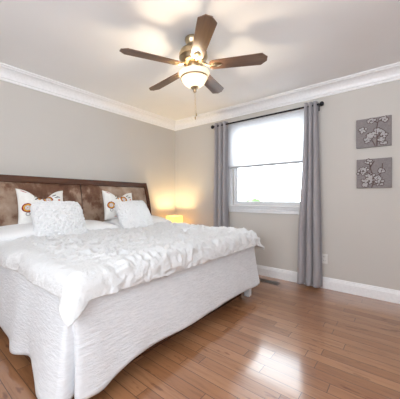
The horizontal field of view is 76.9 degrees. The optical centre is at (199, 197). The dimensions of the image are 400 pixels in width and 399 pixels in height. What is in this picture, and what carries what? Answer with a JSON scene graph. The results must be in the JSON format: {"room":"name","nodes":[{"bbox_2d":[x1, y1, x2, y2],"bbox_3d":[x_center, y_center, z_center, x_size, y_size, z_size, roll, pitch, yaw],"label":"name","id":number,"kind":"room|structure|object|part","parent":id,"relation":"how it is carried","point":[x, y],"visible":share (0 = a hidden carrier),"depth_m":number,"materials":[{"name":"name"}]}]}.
{"room":"bedroom","nodes":[
{"label":"bedroom","id":0,"kind":"room"},
{"bbox_2d":[0,80,174,217],"bbox_3d":[-2.020,-0.123,2.785,0.150,2.440,5.118,0,0,39],"label":"wall","id":1,"kind":"structure","parent":0,"point":[42,134],"depth_m":3.26,"materials":[{"name":"beige paint"}]},
{"bbox_2d":[0,62,174,130],"bbox_3d":[-1.912,-1.278,2.699,0.125,0.130,4.818,0,0,39],"label":"trim","id":2,"kind":"structure","parent":1,"relation":"attached to","point":[8,73],"depth_m":3.15,"materials":[{"name":"white paint"}]},
{"bbox_2d":[0,0,399,120],"bbox_3d":[0.045,-1.403,1.129,5.443,0.120,5.118,0,0,39],"label":"ceiling","id":3,"kind":"structure","parent":0,"point":[75,43],"depth_m":2.19,"materials":[{"name":"paint"}]},
{"bbox_2d":[119,14,267,119],"bbox_3d":[-0.031,-1.000,2.180,1.166,0.692,1.110,0,0,26],"label":"ceiling fan","id":4,"kind":"object","parent":3,"relation":"hanging from","point":[193,55],"visible":1,"depth_m":2.05,"materials":[{"name":"brown wood"}]},
{"bbox_3d":[-0.379,-1.089,1.959,0.471,0.034,0.127,-3,0,-28],"label":"blade","id":5,"kind":"part","parent":4,"relation":"part of","materials":[{"name":"brown wood"}]},
{"bbox_3d":[-0.320,-1.091,2.391,0.471,0.034,0.127,-3,0,44],"label":"blade","id":6,"kind":"part","parent":4,"relation":"part of","materials":[{"name":"brown wood"}]},
{"bbox_3d":[-0.048,-0.990,2.134,0.260,0.124,0.260,-3,0,39],"label":"lamp shade","id":7,"kind":"part","parent":4,"relation":"part of","materials":[{"name":"beige glass"}]},
{"bbox_3d":[0.013,-1.108,1.770,0.127,0.029,0.471,0,0,-10],"label":"blade","id":8,"kind":"part","parent":4,"relation":"part of","materials":[{"name":"brown wood"}]},
{"bbox_3d":[0.108,-1.111,2.468,0.127,0.034,0.471,-3,0,26],"label":"blade","id":9,"kind":"part","parent":4,"relation":"part of","materials":[{"name":"brown wood"}]},
{"bbox_3d":[0.314,-1.120,2.084,0.471,0.034,0.127,-3,0,8],"label":"blade","id":10,"kind":"part","parent":4,"relation":"part of","materials":[{"name":"brown wood"}]},
{"bbox_2d":[0,275,399,398],"bbox_3d":[0.045,1.157,1.129,5.443,0.120,5.118,0,0,39],"label":"floor","id":11,"kind":"structure","parent":0,"point":[288,339],"depth_m":1.74,"materials":[{"name":"brown wood"}]},
{"bbox_2d":[0,174,250,361],"bbox_3d":[-0.789,0.432,2.617,1.882,1.330,2.209,0,0,39],"label":"bed","id":12,"kind":"object","parent":11,"relation":"on","point":[88,193],"visible":0.24,"depth_m":2.96,"materials":[{"name":"fabric"}]},
{"bbox_3d":[-1.454,0.311,3.150,0.115,0.972,2.069,0,0,39],"label":"headboard","id":13,"kind":"part","parent":12,"relation":"part of","materials":[{"name":"fabric"}]},
{"bbox_3d":[-1.488,-0.190,3.177,0.084,0.087,2.015,0,0,39],"label":"rail","id":14,"kind":"part","parent":12,"relation":"part of","materials":[{"name":"brown wood"}]},
{"bbox_3d":[-0.823,0.438,3.964,0.142,1.318,0.149,0,0,39],"label":"post","id":15,"kind":"part","parent":12,"relation":"part of","materials":[{"name":"brown wood"}]},
{"bbox_3d":[0.533,1.014,2.809,0.060,0.165,0.060,0,0,39],"label":"leg","id":16,"kind":"part","parent":12,"relation":"part of","materials":[{"name":"white paint"}]},
{"bbox_3d":[-0.702,0.566,2.601,1.690,0.262,1.940,0,0,39],"label":"mattress","id":17,"kind":"object","parent":12,"relation":"on","visible":0},
{"bbox_2d":[0,247,259,398],"bbox_3d":[-0.659,0.734,2.580,1.796,0.623,2.217,0,0,39],"label":"bed skirt","id":18,"kind":"object","parent":17,"relation":"on","point":[78,361],"visible":0.63,"depth_m":1.53,"materials":[{"name":"white fabric"}]},
{"bbox_2d":[0,223,34,241],"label":"bed pillow","id":19,"kind":"object","parent":18,"relation":"on","point":[11,232],"depth_m":2.24,"materials":[{"name":"white fabric"}]},
{"bbox_2d":[16,189,62,223],"bbox_3d":[-1.653,0.112,2.640,0.172,0.398,0.458,0,0,41],"label":"patterned pillow","id":20,"kind":"object","parent":19,"relation":"on","point":[24,198],"visible":0.51,"depth_m":2.50,"materials":[{"name":"fabric"}]},
{"bbox_2d":[30,201,87,236],"bbox_3d":[-1.391,0.239,2.507,0.302,0.408,0.476,0,0,39],"label":"fluffy pillow","id":21,"kind":"object","parent":18,"relation":"on","point":[50,218],"visible":0.87,"depth_m":2.42,"materials":[{"name":"white fabric"}]},
{"bbox_2d":[85,220,118,229],"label":"bed pillow","id":22,"kind":"object","parent":18,"relation":"on","point":[90,224],"depth_m":2.83,"materials":[{"name":"white fabric"}]},
{"bbox_2d":[0,221,264,327],"bbox_3d":[-0.547,0.465,2.495,1.573,0.297,2.187,0,0,39],"label":"comforter","id":23,"kind":"object","parent":18,"relation":"on","point":[78,270],"visible":0.91,"depth_m":1.75,"materials":[{"name":"white fabric"}]},
{"bbox_2d":[115,200,153,228],"bbox_3d":[-0.830,0.245,3.210,0.302,0.414,0.469,0,0,36],"label":"fluffy pillow","id":24,"kind":"object","parent":18,"relation":"on","point":[130,214],"visible":0.82,"depth_m":3.10,"materials":[{"name":"white fabric"}]},
{"bbox_2d":[103,215,171,224],"bbox_3d":[-0.844,0.340,3.471,0.439,0.179,0.860,0,0,39],"label":"bed pillow","id":25,"kind":"object","parent":18,"relation":"on","point":[155,218],"visible":0.23,"depth_m":3.45,"materials":[{"name":"white fabric"}]},
{"bbox_2d":[102,190,131,219],"bbox_3d":[-1.077,0.112,3.357,0.173,0.401,0.468,0,0,41],"label":"patterned pillow","id":26,"kind":"object","parent":25,"relation":"on","point":[109,200],"visible":0.56,"depth_m":3.22,"materials":[{"name":"fabric"}]},
{"bbox_2d":[259,278,279,284],"bbox_3d":[0.878,1.094,3.276,0.310,0.006,0.110,0,0,39],"label":"floor vent","id":27,"kind":"object","parent":11,"relation":"in","point":[260,279],"visible":0.76,"depth_m":3.26,"materials":[{"name":"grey metal"}]},
{"bbox_3d":[-0.416,0.867,4.256,0.446,0.460,0.440,0,0,39],"label":"nightstand","id":28,"kind":"object","parent":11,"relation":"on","visible":0},
{"bbox_2d":[166,215,182,222],"bbox_3d":[-0.434,0.478,4.277,0.200,0.318,0.200,0,0,39],"label":"table lamp","id":29,"kind":"object","parent":28,"relation":"on","point":[174,218],"visible":0.22,"depth_m":4.21,"materials":[{"name":"yellow fabric"}]},
{"bbox_2d":[175,80,399,289],"bbox_3d":[1.599,-0.123,3.067,5.143,2.440,0.150,0,0,39],"label":"wall","id":30,"kind":"structure","parent":0,"point":[361,226],"depth_m":2.96,"materials":[{"name":"beige paint"}]},
{"bbox_2d":[228,168,299,214],"bbox_3d":[0.961,-0.459,3.531,1.336,1.365,0.165,0,0,39],"label":"window","id":31,"kind":"structure","parent":30,"relation":"in","point":[240,206],"depth_m":3.64,"materials":[{"name":"white plastic"}]},
{"bbox_3d":[0.932,0.170,3.496,1.336,0.108,0.075,0,0,39],"label":"sill","id":32,"kind":"part","parent":31,"relation":"part of","materials":[{"name":"white plastic"}]},
{"bbox_3d":[0.975,-0.201,3.549,1.064,0.580,0.030,0,0,39],"label":"sash","id":33,"kind":"part","parent":31,"relation":"part of","materials":[{"name":"clear glass"}]},
{"bbox_2d":[228,109,303,168],"bbox_3d":[0.913,-0.780,3.471,1.286,0.697,0.042,0,0,39],"label":"cellular shade","id":34,"kind":"object","parent":30,"relation":"attached to","point":[277,139],"visible":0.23,"depth_m":3.45,"materials":[{"name":"white fabric"}]},
{"bbox_3d":[0.912,-0.444,3.471,1.286,0.026,0.032,0,0,39],"label":"rail","id":35,"kind":"part","parent":34,"relation":"part of","materials":[{"name":"white plastic"}]},
{"bbox_2d":[211,101,323,128],"bbox_3d":[0.839,-1.093,3.499,1.638,0.080,0.129,0,0,39],"label":"curtain rod","id":36,"kind":"object","parent":30,"relation":"attached to","point":[321,103],"visible":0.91,"depth_m":3.34,"materials":[{"name":"black metal"}]},
{"bbox_2d":[213,121,228,227],"bbox_3d":[0.314,-0.037,3.875,0.290,2.216,0.094,0,0,39],"label":"curtain","id":37,"kind":"object","parent":36,"relation":"hanging from","point":[220,198],"visible":0.76,"depth_m":3.85,"materials":[{"name":"grey fabric"}]},
{"bbox_2d":[297,101,322,287],"bbox_3d":[1.330,-0.037,3.055,0.286,2.216,0.092,0,0,39],"label":"curtain","id":38,"kind":"object","parent":36,"relation":"hanging from","point":[309,267],"visible":0.99,"depth_m":3.03,"materials":[{"name":"grey fabric"}]},
{"bbox_2d":[175,62,399,130],"bbox_3d":[1.513,-1.278,2.960,5.143,0.130,0.125,0,0,39],"label":"trim","id":39,"kind":"structure","parent":30,"relation":"attached to","point":[388,73],"depth_m":3.15,"materials":[{"name":"white paint"}]},
{"bbox_2d":[322,254,327,263],"bbox_3d":[1.501,0.743,3.043,0.072,0.116,0.010,0,0,39],"label":"wall outlet","id":40,"kind":"object","parent":30,"relation":"attached to","point":[324,256],"visible":0.89,"depth_m":3.03,"materials":[{"name":"white plastic"}]},
{"bbox_2d":[257,265,399,303],"bbox_3d":[1.547,1.030,3.002,5.143,0.134,0.016,0,0,39],"label":"baseboard","id":41,"kind":"structure","parent":30,"relation":"attached to","point":[375,292],"depth_m":2.89,"materials":[{"name":"white paint"}]},
{"bbox_2d":[356,115,391,148],"bbox_3d":[1.875,-0.701,2.726,0.314,0.320,0.038,0,0,39],"label":"picture","id":42,"kind":"object","parent":30,"relation":"attached to","point":[376,131],"visible":1,"depth_m":2.71,"materials":[{"name":"grey fabric"}]},
{"bbox_2d":[356,157,391,187],"bbox_3d":[1.875,-0.261,2.726,0.320,0.322,0.038,0,0,39],"label":"picture","id":43,"kind":"object","parent":30,"relation":"attached to","point":[371,173],"visible":1,"depth_m":2.71,"materials":[{"name":"grey fabric"}]}
]}

